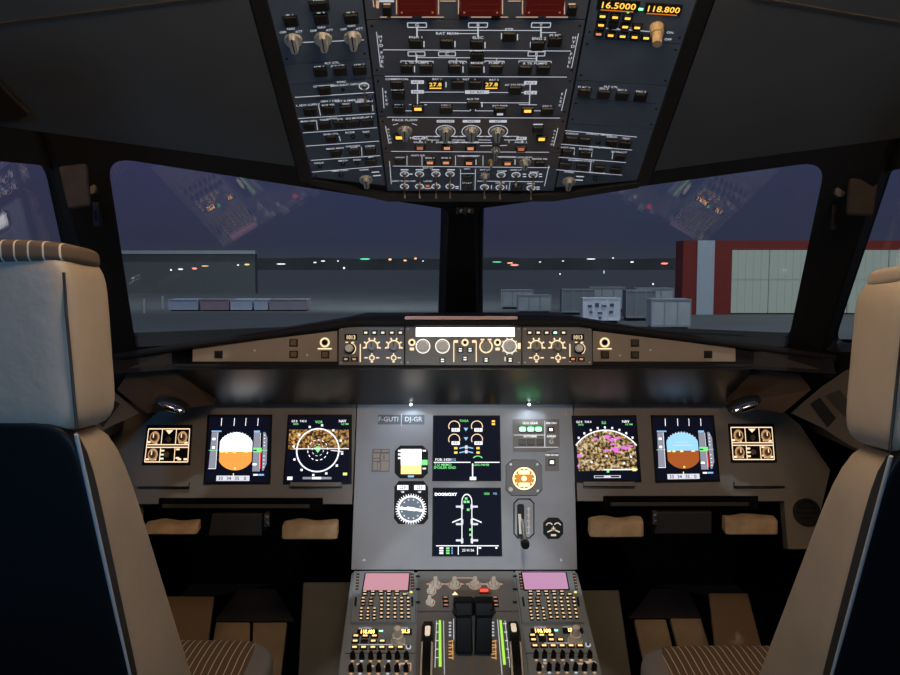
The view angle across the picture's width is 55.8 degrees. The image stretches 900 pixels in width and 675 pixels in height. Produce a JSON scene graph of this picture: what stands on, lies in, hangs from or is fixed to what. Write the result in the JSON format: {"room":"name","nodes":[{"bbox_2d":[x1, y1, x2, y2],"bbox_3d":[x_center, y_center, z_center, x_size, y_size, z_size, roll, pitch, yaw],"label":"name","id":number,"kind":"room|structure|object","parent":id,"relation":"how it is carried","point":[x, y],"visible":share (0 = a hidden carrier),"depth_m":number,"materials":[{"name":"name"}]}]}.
{"room":"control cabin","nodes":[
{"label":"control cabin","id":0,"kind":"room"},
{"bbox_2d":[0,126,126,400],"bbox_3d":[-1.134,-0.252,0.894,0.522,1.090,2.612,2,5,22],"label":"wall","id":1,"kind":"structure","parent":0,"point":[23,146],"depth_m":1.61,"materials":[{"name":"black plastic"}]},
{"bbox_2d":[103,401,126,435],"bbox_3d":[-0.992,0.231,1.780,0.340,0.060,1.700,0,5,0],"label":"trim","id":2,"kind":"structure","parent":1,"relation":"attached to","point":[109,431],"depth_m":2.08,"materials":[{"name":"grey plastic"}]},
{"bbox_2d":[96,393,138,430],"bbox_3d":[-0.803,0.143,1.856,0.035,0.218,0.342,2,5,18],"label":"console","id":3,"kind":"object","parent":2,"relation":"on","point":[121,411],"visible":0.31,"depth_m":1.95,"materials":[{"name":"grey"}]},
{"bbox_2d":[99,400,119,426],"bbox_3d":[-0.771,0.168,1.912,0.006,0.060,0.084,1,5,15],"label":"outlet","id":4,"kind":"object","parent":3,"relation":"attached to","point":[114,418],"depth_m":1.93,"materials":[{"name":"black"}]},
{"bbox_2d":[0,0,294,165],"bbox_3d":[-0.401,-0.430,1.171,0.537,0.311,0.448,-3,6,-29],"label":"ceiling","id":5,"kind":"structure","parent":0,"point":[194,76],"depth_m":1.23,"materials":[{"name":"grey plastic"}]},
{"bbox_2d":[0,82,28,120],"bbox_3d":[-0.635,-0.351,1.189,0.088,0.076,0.116,-3,6,-31],"label":"sun visor","id":6,"kind":"object","parent":5,"relation":"attached to","point":[11,108],"visible":1,"depth_m":1.22,"materials":[{"name":"black plastic"}]},
{"bbox_2d":[49,133,465,401],"bbox_3d":[-0.398,-0.329,1.965,0.899,1.102,1.502,0,5,0],"label":"window frame","id":7,"kind":"structure","parent":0,"point":[99,156],"depth_m":1.85,"materials":[{"name":"black"}]},
{"bbox_2d":[59,164,90,208],"bbox_3d":[-0.702,-0.283,1.591,0.057,0.083,0.012,0,5,0],"label":"blind","id":8,"kind":"object","parent":7,"relation":"attached to","point":[75,178],"visible":1,"depth_m":1.58,"materials":[{"name":"fabric"}]},
{"bbox_2d":[42,132,118,386],"bbox_3d":[-0.783,-0.249,1.770,0.045,0.826,0.743,-1,5,-8],"label":"trim","id":9,"kind":"structure","parent":7,"relation":"attached to","point":[67,212],"depth_m":1.71,"materials":[{"name":"black plastic"}]},
{"bbox_2d":[90,184,102,226],"bbox_3d":[-0.720,-0.274,1.725,0.035,0.097,0.039,0,5,0],"label":"handle","id":10,"kind":"object","parent":7,"relation":"attached to","point":[94,190],"visible":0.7,"depth_m":1.73,"materials":[{"name":"black plastic"}]},
{"bbox_2d":[112,402,829,569],"bbox_3d":[0.045,0.365,2.113,1.789,0.400,0.153,0,5,0],"label":"panel","id":11,"kind":"object","parent":7,"relation":"attached to","point":[379,542],"depth_m":2.10,"materials":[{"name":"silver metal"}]},
{"bbox_2d":[142,425,192,464],"bbox_3d":[-0.705,0.269,2.120,0.120,0.096,0.036,0,5,0],"label":"switch panel","id":12,"kind":"object","parent":11,"relation":"attached to","point":[164,444],"visible":1,"depth_m":2.12,"materials":[{"name":"black"}]},
{"bbox_2d":[145,518,200,533],"bbox_3d":[-0.666,0.452,2.039,0.132,0.026,0.045,0,5,0],"label":"pad","id":13,"kind":"object","parent":11,"relation":"attached to","point":[165,525],"visible":0.89,"depth_m":2.03,"materials":[{"name":"beige leather"}]},
{"bbox_2d":[203,415,271,483],"bbox_3d":[-0.526,0.278,2.118,0.166,0.165,0.053,0,5,0],"label":"display","id":14,"kind":"object","parent":11,"relation":"attached to","point":[238,447],"visible":1,"depth_m":2.12,"materials":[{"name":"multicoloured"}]},
{"bbox_2d":[159,498,322,535],"bbox_3d":[-0.513,0.436,2.107,0.403,0.089,0.160,0,5,0],"label":"folding table","id":15,"kind":"object","parent":11,"relation":"attached to","point":[231,516],"visible":1,"depth_m":2.07,"materials":[{"name":"black plastic"}]},
{"bbox_2d":[282,518,338,538],"bbox_3d":[-0.335,0.458,2.038,0.133,0.040,0.045,0,5,0],"label":"pad","id":16,"kind":"object","parent":11,"relation":"attached to","point":[300,528],"visible":1,"depth_m":2.02,"materials":[{"name":"beige leather"}]},
{"bbox_2d":[283,415,351,483],"bbox_3d":[-0.328,0.278,2.117,0.170,0.165,0.053,0,5,0],"label":"display","id":17,"kind":"object","parent":11,"relation":"attached to","point":[318,448],"visible":1,"depth_m":2.12,"materials":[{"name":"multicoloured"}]},
{"bbox_2d":[288,430,348,449],"bbox_3d":[-0.328,0.255,2.120,0.151,0.048,0.015,0,5,0],"label":"picture","id":18,"kind":"object","parent":17,"relation":"attached to","point":[297,439],"depth_m":2.12,"materials":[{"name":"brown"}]},
{"bbox_2d":[371,449,389,471],"bbox_3d":[-0.172,0.305,2.110,0.045,0.054,0.018,0,5,0],"label":"placard","id":19,"kind":"object","parent":11,"relation":"attached to","point":[380,457],"visible":1,"depth_m":2.11,"materials":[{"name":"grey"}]},
{"bbox_2d":[378,414,423,425],"bbox_3d":[-0.122,0.206,2.131,0.116,0.029,0.010,0,5,0],"label":"placard","id":20,"kind":"object","parent":11,"relation":"attached to","point":[401,419],"visible":1,"depth_m":2.13,"materials":[{"name":"grey plastic"}]},
{"bbox_2d":[394,481,427,523],"bbox_3d":[-0.095,0.405,2.085,0.084,0.099,0.036,0,5,0],"label":"indicator","id":21,"kind":"object","parent":11,"relation":"attached to","point":[410,497],"visible":1,"depth_m":2.08,"materials":[{"name":"black"}]},
{"bbox_2d":[395,445,427,477],"bbox_3d":[-0.096,0.309,2.108,0.083,0.078,0.028,0,5,0],"label":"standby attitude indicator","id":22,"kind":"structure","parent":11,"relation":"attached to","point":[411,461],"depth_m":2.10,"materials":[{"name":"black"}]},
{"bbox_2d":[432,415,500,480],"bbox_3d":[0.041,0.275,2.115,0.170,0.156,0.050,0,5,0],"label":"display","id":23,"kind":"object","parent":11,"relation":"attached to","point":[465,447],"visible":1,"depth_m":2.11,"materials":[{"name":"black glass"}]},
{"bbox_2d":[432,488,501,555],"bbox_3d":[0.042,0.450,2.077,0.170,0.157,0.050,0,5,0],"label":"display","id":24,"kind":"object","parent":11,"relation":"attached to","point":[465,521],"visible":1,"depth_m":2.08,"materials":[{"name":"black glass"}]},
{"bbox_2d":[112,312,836,412],"bbox_3d":[0.046,0.052,2.143,1.721,0.228,0.523,0,5,0],"label":"glareshield","id":25,"kind":"object","parent":11,"relation":"on","point":[296,364],"visible":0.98,"depth_m":2.01,"materials":[{"name":"black plastic"}]},
{"bbox_2d":[155,395,189,412],"bbox_3d":[-0.641,0.153,1.956,0.076,0.040,0.025,0,5,0],"label":"lamp","id":26,"kind":"object","parent":25,"relation":"attached to","point":[169,403],"visible":1,"depth_m":1.95,"materials":[{"name":"silver metal"}]},
{"bbox_2d":[339,327,403,364],"bbox_3d":[-0.186,0.020,2.005,0.154,0.092,0.038,0,5,0],"label":"control panel","id":27,"kind":"object","parent":25,"relation":"on","point":[357,345],"visible":1,"depth_m":2.01,"materials":[{"name":"grey"}]},
{"bbox_2d":[405,327,520,364],"bbox_3d":[0.031,0.020,2.005,0.273,0.092,0.037,0,5,0],"label":"control unit","id":28,"kind":"object","parent":25,"relation":"on","point":[423,345],"visible":1,"depth_m":2.00,"materials":[{"name":"grey plastic"}]},
{"bbox_2d":[522,327,591,364],"bbox_3d":[0.253,0.020,2.003,0.164,0.092,0.038,0,5,0],"label":"control panel","id":29,"kind":"object","parent":25,"relation":"on","point":[540,345],"visible":1,"depth_m":2.00,"materials":[{"name":"grey"}]},
{"bbox_2d":[726,395,761,412],"bbox_3d":[0.676,0.153,1.950,0.076,0.040,0.025,0,5,0],"label":"lamp","id":30,"kind":"object","parent":25,"relation":"attached to","point":[745,403],"visible":1,"depth_m":1.95,"materials":[{"name":"silver metal"}]},
{"bbox_2d":[505,460,541,495],"bbox_3d":[0.182,0.347,2.093,0.092,0.086,0.042,0,5,0],"label":"round clock","id":31,"kind":"object","parent":11,"relation":"attached to","point":[523,477],"visible":1,"depth_m":2.09,"materials":[{"name":"grey"}]},
{"bbox_2d":[513,498,533,548],"bbox_3d":[0.181,0.447,2.043,0.053,0.096,0.103,0,5,0],"label":"lever","id":32,"kind":"object","parent":11,"relation":"attached to","point":[523,508],"visible":1,"depth_m":2.07,"materials":[{"name":"black"}]},
{"bbox_2d":[513,419,559,455],"bbox_3d":[0.215,0.249,2.115,0.116,0.087,0.039,0,5,0],"label":"indicator","id":33,"kind":"object","parent":11,"relation":"attached to","point":[528,434],"visible":1,"depth_m":2.12,"materials":[{"name":"black"}]},
{"bbox_2d":[543,518,562,538],"bbox_3d":[0.252,0.465,2.071,0.050,0.050,0.021,0,5,0],"label":"pressure gauge","id":34,"kind":"object","parent":11,"relation":"attached to","point":[552,527],"visible":1,"depth_m":2.07,"materials":[{"name":"black plastic"}]},
{"bbox_2d":[571,415,641,482],"bbox_3d":[0.388,0.276,2.114,0.168,0.160,0.051,0,5,0],"label":"display","id":35,"kind":"object","parent":11,"relation":"attached to","point":[606,447],"visible":1,"depth_m":2.11,"materials":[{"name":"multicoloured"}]},
{"bbox_2d":[577,431,636,470],"bbox_3d":[0.388,0.281,2.111,0.149,0.096,0.030,0,5,0],"label":"picture","id":36,"kind":"object","parent":35,"relation":"attached to","point":[596,450],"depth_m":2.11,"materials":[{"name":"multicoloured glass"}]},
{"bbox_2d":[588,515,643,536],"bbox_3d":[0.396,0.452,2.034,0.130,0.042,0.045,0,5,0],"label":"pad","id":37,"kind":"object","parent":11,"relation":"attached to","point":[598,526],"visible":1,"depth_m":2.02,"materials":[{"name":"beige leather"}]},
{"bbox_2d":[603,496,757,533],"bbox_3d":[0.565,0.430,2.101,0.380,0.088,0.160,0,5,0],"label":"folding table","id":38,"kind":"object","parent":11,"relation":"attached to","point":[663,514],"visible":1,"depth_m":2.06,"materials":[{"name":"black plastic"}]},
{"bbox_2d":[650,415,719,482],"bbox_3d":[0.584,0.276,2.113,0.163,0.160,0.051,0,5,0],"label":"display","id":39,"kind":"object","parent":11,"relation":"attached to","point":[684,446],"visible":1,"depth_m":2.11,"materials":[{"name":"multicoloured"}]},
{"bbox_2d":[722,513,777,534],"bbox_3d":[0.717,0.445,2.031,0.127,0.041,0.045,0,5,0],"label":"pad","id":40,"kind":"object","parent":11,"relation":"attached to","point":[743,523],"visible":1,"depth_m":2.02,"materials":[{"name":"beige leather"}]},
{"bbox_2d":[728,424,776,462],"bbox_3d":[0.753,0.263,2.114,0.115,0.093,0.035,0,5,0],"label":"switch panel","id":41,"kind":"object","parent":11,"relation":"attached to","point":[749,443],"visible":1,"depth_m":2.11,"materials":[{"name":"black"}]},
{"bbox_2d":[793,498,820,525],"bbox_3d":[0.872,0.426,2.077,0.066,0.065,0.027,0,5,0],"label":"air vent","id":42,"kind":"object","parent":11,"relation":"attached to","point":[806,511],"visible":0.98,"depth_m":2.08,"materials":[{"name":"black plastic"}]},
{"bbox_2d":[477,208,483,306],"bbox_3d":[0.041,-0.224,2.345,0.112,0.690,0.750,0,5,0],"label":"trim","id":43,"kind":"structure","parent":7,"relation":"attached to","point":[480,215],"depth_m":2.27,"materials":[{"name":"black plastic"}]},
{"bbox_2d":[109,339,851,604],"bbox_3d":[0.042,0.515,2.693,2.500,1.020,0.040,0,5,0],"label":"wall","id":44,"kind":"structure","parent":0,"point":[718,557],"depth_m":2.69,"materials":[{"name":"black plastic"}]},
{"bbox_2d":[464,140,888,415],"bbox_3d":[0.476,-0.329,1.962,0.896,1.102,1.500,0,5,0],"label":"window frame","id":45,"kind":"structure","parent":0,"point":[829,252],"depth_m":1.84,"materials":[{"name":"black"}]},
{"bbox_2d":[828,188,845,229],"bbox_3d":[0.786,-0.269,1.730,0.035,0.097,0.039,0,5,0],"label":"handle","id":46,"kind":"object","parent":45,"relation":"attached to","point":[833,210],"visible":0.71,"depth_m":1.73,"materials":[{"name":"black plastic"}]},
{"bbox_2d":[810,139,894,388],"bbox_3d":[0.857,-0.249,1.764,0.045,0.826,0.743,1,5,8],"label":"trim","id":47,"kind":"structure","parent":45,"relation":"attached to","point":[881,177],"depth_m":1.82,"materials":[{"name":"black"}]},
{"bbox_2d":[846,178,877,215],"bbox_3d":[0.816,-0.279,1.685,0.061,0.076,0.012,0,5,0],"label":"blind","id":48,"kind":"object","parent":45,"relation":"attached to","point":[861,196],"visible":0.92,"depth_m":1.68,"materials":[{"name":"fabric"}]},
{"bbox_2d":[654,0,899,170],"bbox_3d":[0.454,-0.427,1.193,0.465,0.316,0.454,3,6,30],"label":"ceiling","id":49,"kind":"structure","parent":0,"point":[765,77],"depth_m":1.25,"materials":[{"name":"grey plastic"}]},
{"bbox_2d":[805,138,899,399],"bbox_3d":[1.200,-0.251,0.884,0.522,1.090,2.611,-2,5,-22],"label":"wall","id":50,"kind":"structure","parent":0,"point":[842,350],"depth_m":1.99,"materials":[{"name":"black plastic"}]},
{"bbox_2d":[790,416,857,450],"bbox_3d":[1.068,0.231,1.771,0.340,0.060,1.700,0,5,0],"label":"trim","id":51,"kind":"structure","parent":50,"relation":"attached to","point":[804,423],"depth_m":2.08,"materials":[{"name":"grey plastic"}]},
{"bbox_2d":[791,370,865,448],"bbox_3d":[0.865,0.142,1.848,0.034,0.217,0.339,-1,5,-16],"label":"console","id":52,"kind":"object","parent":51,"relation":"on","point":[826,408],"visible":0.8,"depth_m":1.88,"materials":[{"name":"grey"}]},
{"bbox_2d":[810,398,835,426],"bbox_3d":[0.835,0.167,1.905,0.006,0.060,0.083,-1,5,-13],"label":"outlet","id":53,"kind":"object","parent":52,"relation":"attached to","point":[822,410],"depth_m":1.90,"materials":[{"name":"black plastic"}]},
{"bbox_3d":[0.034,1.182,1.028,2.500,0.030,3.650,0,5,0],"label":"floor","id":54,"kind":"structure","parent":0,"visible":0},
{"bbox_2d":[0,240,272,674],"bbox_3d":[-0.528,0.506,1.281,0.392,1.276,0.766,0,5,0],"label":"seat","id":55,"kind":"object","parent":54,"relation":"on","point":[82,591],"visible":1,"depth_m":0.94,"materials":[{"name":"beige leather"}]},
{"bbox_2d":[181,640,272,674],"bbox_3d":[-0.515,0.670,1.431,0.367,0.134,0.495,0,5,0],"label":"seat cushion","id":56,"kind":"object","parent":55,"relation":"on","point":[204,657],"depth_m":1.58,"materials":[{"name":"brown fabric"}]},
{"bbox_2d":[163,584,302,674],"bbox_3d":[-0.584,0.925,2.414,0.650,0.250,0.550,0,5,0],"label":"step","id":57,"kind":"structure","parent":54,"relation":"on","point":[291,594],"depth_m":2.56,"materials":[{"name":"black"}]},
{"bbox_2d":[167,596,214,639],"bbox_3d":[-0.704,0.765,2.275,0.138,0.108,0.116,0,5,0],"label":"footrest","id":58,"kind":"object","parent":57,"relation":"on","point":[192,615],"visible":0.52,"depth_m":2.28,"materials":[{"name":"brown plastic"}]},
{"bbox_2d":[213,622,249,640],"bbox_3d":[-0.593,0.866,2.307,0.114,0.108,0.218,-1,5,-6],"label":"rudder pedal","id":59,"kind":"object","parent":57,"relation":"on","point":[240,631],"visible":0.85,"depth_m":2.37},
{"bbox_2d":[215,588,294,622],"bbox_3d":[-0.555,0.775,2.458,0.228,0.071,0.090,0,5,0],"label":"cover","id":60,"kind":"object","parent":57,"relation":"on","point":[251,605],"visible":0.99,"depth_m":2.44,"materials":[{"name":"black plastic"}]},
{"bbox_2d":[253,622,286,674],"bbox_3d":[-0.500,0.866,2.307,0.096,0.108,0.213,0,5,-5],"label":"rudder pedal","id":61,"kind":"object","parent":57,"relation":"on","point":[272,635],"visible":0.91,"depth_m":2.35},
{"bbox_2d":[338,572,601,674],"bbox_3d":[0.046,0.829,1.877,0.570,0.491,0.403,0,5,0],"label":"pedestal","id":62,"kind":"object","parent":54,"relation":"on","point":[348,612],"visible":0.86,"depth_m":1.91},
{"bbox_2d":[298,582,349,674],"bbox_3d":[-0.305,0.829,2.104,0.146,0.386,0.208,0,5,0],"label":"panel","id":63,"kind":"object","parent":62,"relation":"attached to","point":[324,604],"visible":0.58,"depth_m":2.14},
{"bbox_2d":[341,650,415,674],"bbox_3d":[-0.153,0.709,1.790,0.157,0.063,0.106,0,5,0],"label":"control panel","id":64,"kind":"object","parent":62,"relation":"on","point":[361,663],"visible":1,"depth_m":1.82,"materials":[{"name":"black plastic"}]},
{"bbox_2d":[345,626,416,653],"bbox_3d":[-0.151,0.656,1.874,0.153,0.057,0.068,0,5,0],"label":"panel","id":65,"kind":"object","parent":62,"relation":"on","point":[365,638],"visible":1,"depth_m":1.87,"materials":[{"name":"black"}]},
{"bbox_2d":[350,571,415,623],"bbox_3d":[-0.155,0.604,1.984,0.156,0.072,0.146,0,5,0],"label":"keyboard","id":66,"kind":"object","parent":62,"relation":"on","point":[378,597],"visible":1,"depth_m":1.97,"materials":[{"name":"black plastic"}]},
{"bbox_2d":[416,571,517,611],"bbox_3d":[0.039,0.595,1.998,0.242,0.057,0.114,0,5,0],"label":"panel","id":67,"kind":"object","parent":62,"relation":"on","point":[436,590],"visible":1,"depth_m":2.00,"materials":[{"name":"grey"}]},
{"bbox_2d":[416,612,524,674],"bbox_3d":[0.041,0.835,1.904,0.234,0.409,0.400,0,5,0],"label":"throttle quadrant","id":68,"kind":"object","parent":62,"relation":"on","point":[435,643],"visible":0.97,"depth_m":1.84,"materials":[{"name":"grey"}]},
{"bbox_2d":[452,596,473,652],"bbox_3d":[0.028,0.630,1.853,0.048,0.113,0.064,0,5,0],"label":"lever","id":69,"kind":"object","parent":68,"relation":"attached to","point":[463,606],"visible":1,"depth_m":1.84,"materials":[{"name":"black plastic"}]},
{"bbox_2d":[474,596,495,652],"bbox_3d":[0.076,0.630,1.853,0.048,0.113,0.064,0,5,0],"label":"lever","id":70,"kind":"object","parent":68,"relation":"attached to","point":[484,610],"visible":0.98,"depth_m":1.84,"materials":[{"name":"black plastic"}]},
{"bbox_2d":[515,571,583,623],"bbox_3d":[0.229,0.604,1.983,0.147,0.072,0.146,0,5,0],"label":"keyboard","id":71,"kind":"object","parent":62,"relation":"on","point":[544,597],"visible":1,"depth_m":1.97,"materials":[{"name":"black plastic"}]},
{"bbox_2d":[522,625,591,653],"bbox_3d":[0.235,0.655,1.873,0.147,0.058,0.068,0,5,0],"label":"panel","id":72,"kind":"object","parent":62,"relation":"on","point":[575,637],"visible":1,"depth_m":1.86,"materials":[{"name":"black"}]},
{"bbox_2d":[526,649,597,674],"bbox_3d":[0.240,0.708,1.790,0.150,0.064,0.107,0,5,0],"label":"control panel","id":73,"kind":"object","parent":62,"relation":"on","point":[544,663],"visible":1,"depth_m":1.81,"materials":[{"name":"black plastic"}]},
{"bbox_2d":[582,590,630,674],"bbox_3d":[0.399,0.838,2.102,0.109,0.364,0.218,0,5,-5],"label":"panel","id":74,"kind":"object","parent":62,"relation":"attached to","point":[603,607],"visible":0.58,"depth_m":2.14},
{"bbox_2d":[580,585,785,674],"bbox_3d":[0.666,0.925,2.409,0.650,0.250,0.550,0,5,0],"label":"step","id":75,"kind":"structure","parent":54,"relation":"on","point":[767,608],"depth_m":2.51,"materials":[{"name":"black"}]},
{"bbox_2d":[634,619,671,660],"bbox_3d":[0.562,0.859,2.301,0.090,0.116,0.205,0,5,0],"label":"rudder pedal","id":76,"kind":"object","parent":75,"relation":"on","point":[652,634],"visible":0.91,"depth_m":2.35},
{"bbox_2d":[628,588,700,619],"bbox_3d":[0.610,0.769,2.451,0.208,0.062,0.089,0,5,0],"label":"cover","id":77,"kind":"object","parent":75,"relation":"on","point":[659,603],"visible":0.91,"depth_m":2.44,"materials":[{"name":"black plastic"}]},
{"bbox_2d":[670,618,708,645],"bbox_3d":[0.662,0.858,2.301,0.087,0.118,0.205,0,5,0],"label":"rudder pedal","id":78,"kind":"object","parent":75,"relation":"on","point":[686,631],"visible":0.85,"depth_m":2.35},
{"bbox_2d":[708,593,760,645],"bbox_3d":[0.756,0.765,2.269,0.124,0.128,0.116,0,5,0],"label":"footrest","id":79,"kind":"object","parent":75,"relation":"on","point":[733,623],"visible":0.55,"depth_m":2.27,"materials":[{"name":"brown"}]},
{"bbox_2d":[641,266,899,674],"bbox_3d":[0.570,0.519,1.253,0.452,1.254,0.714,0,5,0],"label":"seat","id":80,"kind":"object","parent":54,"relation":"on","point":[841,613],"visible":1,"depth_m":0.97,"materials":[{"name":"beige leather"}]},
{"bbox_2d":[641,646,769,674],"bbox_3d":[0.550,0.660,1.401,0.412,0.134,0.445,0,5,0],"label":"seat cushion","id":81,"kind":"object","parent":80,"relation":"on","point":[674,660],"depth_m":1.54,"materials":[{"name":"brown fabric"}]},
{"bbox_3d":[0.027,-0.643,-0.757,2.600,0.050,3.400,0,5,0],"label":"ceiling","id":82,"kind":"structure","parent":0,"visible":0},
{"bbox_2d":[250,0,713,201],"bbox_3d":[0.043,-0.471,1.232,0.637,0.489,0.789,0,5,0],"label":"housing","id":83,"kind":"object","parent":82,"relation":"attached to","point":[262,15],"visible":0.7,"depth_m":1.41,"materials":[{"name":"black metal"}]},
{"bbox_2d":[268,0,368,63],"bbox_3d":[-0.185,-0.454,1.192,0.128,0.103,0.167,0,5,0],"label":"panel","id":84,"kind":"object","parent":83,"relation":"attached to","point":[307,31],"visible":1,"depth_m":1.22,"materials":[{"name":"paint"}]},
{"bbox_2d":[284,59,371,83],"bbox_3d":[-0.185,-0.406,1.296,0.129,0.032,0.038,0,5,-2],"label":"panel","id":85,"kind":"object","parent":83,"relation":"attached to","point":[312,72],"visible":1,"depth_m":1.29,"materials":[{"name":"paint"}]},
{"bbox_2d":[289,78,373,102],"bbox_3d":[-0.184,-0.386,1.331,0.130,0.036,0.032,0,5,-2],"label":"panel","id":86,"kind":"object","parent":83,"relation":"attached to","point":[356,87],"visible":1,"depth_m":1.33,"materials":[{"name":"paint"}]},
{"bbox_2d":[293,94,384,188],"bbox_3d":[-0.184,-0.330,1.460,0.128,0.133,0.221,0,5,0],"label":"panel","id":87,"kind":"object","parent":83,"relation":"attached to","point":[340,135],"visible":0.99,"depth_m":1.44,"materials":[{"name":"paint"}]},
{"bbox_2d":[385,161,557,199],"bbox_3d":[0.038,-0.285,1.549,0.310,0.063,0.081,0,5,0],"label":"light switch panel","id":88,"kind":"object","parent":83,"relation":"attached to","point":[404,179],"visible":1,"depth_m":1.55,"materials":[{"name":"paint"}]},
{"bbox_2d":[383,152,560,170],"bbox_3d":[0.038,-0.311,1.505,0.310,0.031,0.038,0,5,0],"label":"panel","id":89,"kind":"object","parent":83,"relation":"attached to","point":[525,160],"visible":1,"depth_m":1.50,"materials":[{"name":"black metal"}]},
{"bbox_2d":[379,116,566,160],"bbox_3d":[0.038,-0.337,1.444,0.310,0.064,0.089,0,5,0],"label":"panel","id":90,"kind":"object","parent":83,"relation":"attached to","point":[495,135],"visible":1,"depth_m":1.43,"materials":[{"name":"black metal"}]},
{"bbox_2d":[374,75,574,115],"bbox_3d":[0.037,-0.384,1.354,0.310,0.050,0.084,0,5,0],"label":"electrical panel","id":91,"kind":"object","parent":83,"relation":"attached to","point":[396,95],"visible":1,"depth_m":1.35,"materials":[{"name":"paint"}]},
{"bbox_2d":[367,19,584,74],"bbox_3d":[0.037,-0.428,1.259,0.310,0.059,0.098,0,5,0],"label":"panel","id":92,"kind":"object","parent":83,"relation":"attached to","point":[397,46],"visible":1,"depth_m":1.25,"materials":[{"name":"paint"}]},
{"bbox_2d":[364,0,588,19],"bbox_3d":[0.037,-0.473,1.160,0.310,0.056,0.091,0,5,0],"label":"control panel","id":93,"kind":"object","parent":83,"relation":"attached to","point":[375,9],"visible":1,"depth_m":1.19,"materials":[{"name":"paint"}]},
{"bbox_2d":[556,123,652,190],"bbox_3d":[0.263,-0.314,1.493,0.148,0.101,0.165,0,5,0],"label":"panel","id":94,"kind":"object","parent":83,"relation":"attached to","point":[591,154],"visible":1,"depth_m":1.48,"materials":[{"name":"paint"}]},
{"bbox_2d":[568,98,661,128],"bbox_3d":[0.266,-0.364,1.381,0.143,0.043,0.054,0,5,3],"label":"plate","id":95,"kind":"object","parent":83,"relation":"attached to","point":[617,113],"visible":1,"depth_m":1.38,"materials":[{"name":"paint"}]},
{"bbox_2d":[573,80,666,102],"bbox_3d":[0.266,-0.386,1.334,0.142,0.032,0.035,0,5,3],"label":"panel","id":96,"kind":"object","parent":83,"relation":"attached to","point":[632,92],"visible":1,"depth_m":1.33,"materials":[{"name":"paint"}]},
{"bbox_2d":[576,37,680,85],"bbox_3d":[0.266,-0.413,1.276,0.141,0.056,0.083,0,5,0],"label":"plate","id":97,"kind":"object","parent":83,"relation":"attached to","point":[605,60],"visible":1,"depth_m":1.27,"materials":[{"name":"paint"}]},
{"bbox_2d":[584,0,695,47],"bbox_3d":[0.265,-0.455,1.171,0.141,0.097,0.130,0,5,0],"label":"radio","id":98,"kind":"object","parent":83,"relation":"attached to","point":[657,22],"visible":1,"depth_m":1.20,"materials":[{"name":"paint"}]},
{"label":"outside","id":99,"kind":"structure","parent":0,"visible":0},
{"bbox_2d":[128,270,854,338],"bbox_3d":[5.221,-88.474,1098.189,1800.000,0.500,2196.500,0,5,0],"label":"ground","id":100,"kind":"structure","parent":99,"point":[333,294],"depth_m":119.26,"materials":[{"name":"concrete"}]},
{"bbox_2d":[168,299,199,310],"bbox_3d":[-24.989,-3.123,80.738,2.806,1.099,2.260,0,5,0],"label":"trailer","id":101,"kind":"object","parent":100,"relation":"on","point":[173,304],"visible":0.95,"depth_m":79.67,"materials":[{"name":"blue paint"}]},
{"bbox_2d":[121,250,257,292],"bbox_3d":[-53.764,-10.055,130.421,48.344,6.530,1.900,0,5,0],"label":"building","id":102,"kind":"structure","parent":100,"relation":"on","point":[146,271],"depth_m":129.79,"materials":[{"name":"grey"}]},
{"bbox_2d":[200,299,229,310],"bbox_3d":[-22.035,-3.123,80.739,2.708,1.099,2.260,0,5,0],"label":"trailer","id":103,"kind":"object","parent":100,"relation":"on","point":[205,304],"visible":0.95,"depth_m":79.67,"materials":[{"name":"pink paint"}]},
{"bbox_2d":[269,299,310,310],"bbox_3d":[-15.141,-3.123,80.737,3.577,1.099,2.260,0,5,0],"label":"trailer","id":104,"kind":"object","parent":100,"relation":"on","point":[274,304],"visible":1,"depth_m":79.67,"materials":[{"name":"grey paint"}]},
{"bbox_2d":[257,257,675,269],"bbox_3d":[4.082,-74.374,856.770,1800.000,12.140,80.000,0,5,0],"label":"distant horizon","id":105,"kind":"object","parent":100,"relation":"on","point":[262,263],"visible":0.4,"depth_m":818.71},
{"bbox_2d":[501,290,533,308],"bbox_3d":[6.625,-3.798,84.073,3.131,1.882,1.660,0,5,0],"label":"container","id":106,"kind":"object","parent":100,"relation":"on","point":[508,297],"visible":0.67,"depth_m":83.29,"materials":[{"name":"grey metal"}]},
{"bbox_2d":[517,294,551,311],"bbox_3d":[7.595,-3.081,77.058,3.052,1.636,1.660,0,5,0],"label":"container","id":107,"kind":"object","parent":100,"relation":"on","point":[525,302],"visible":0.96,"depth_m":76.28,"materials":[{"name":"grey metal"}]},
{"bbox_2d":[560,288,594,314],"bbox_3d":[11.037,-3.130,73.945,2.839,2.259,1.660,0,5,0],"label":"container","id":108,"kind":"object","parent":100,"relation":"on","point":[569,297],"visible":0.7,"depth_m":73.16,"materials":[{"name":"grey metal"}]},
{"bbox_2d":[580,297,620,322],"bbox_3d":[11.227,-2.073,63.746,2.787,1.875,1.690,0,5,0],"label":"container","id":109,"kind":"object","parent":100,"relation":"on","point":[607,309],"visible":0.89,"depth_m":62.98,"materials":[{"name":"white metal"}]},
{"bbox_2d":[622,289,655,320],"bbox_3d":[14.649,-2.529,66.014,2.294,2.401,1.660,0,5,0],"label":"container","id":110,"kind":"object","parent":100,"relation":"on","point":[633,300],"visible":0.79,"depth_m":65.25,"materials":[{"name":"grey metal"}]},
{"bbox_2d":[646,298,691,327],"bbox_3d":[14.589,-1.592,56.905,2.654,2.070,1.660,0,5,0],"label":"container","id":111,"kind":"object","parent":100,"relation":"on","point":[660,312],"visible":0.95,"depth_m":56.14,"materials":[{"name":"grey metal"}]},
{"bbox_2d":[675,240,899,314],"bbox_3d":[40.365,-5.686,79.555,40.302,6.406,12.120,0,5,0],"label":"hangar","id":112,"kind":"structure","parent":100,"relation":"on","point":[720,277],"depth_m":73.77,"materials":[{"name":"red"}]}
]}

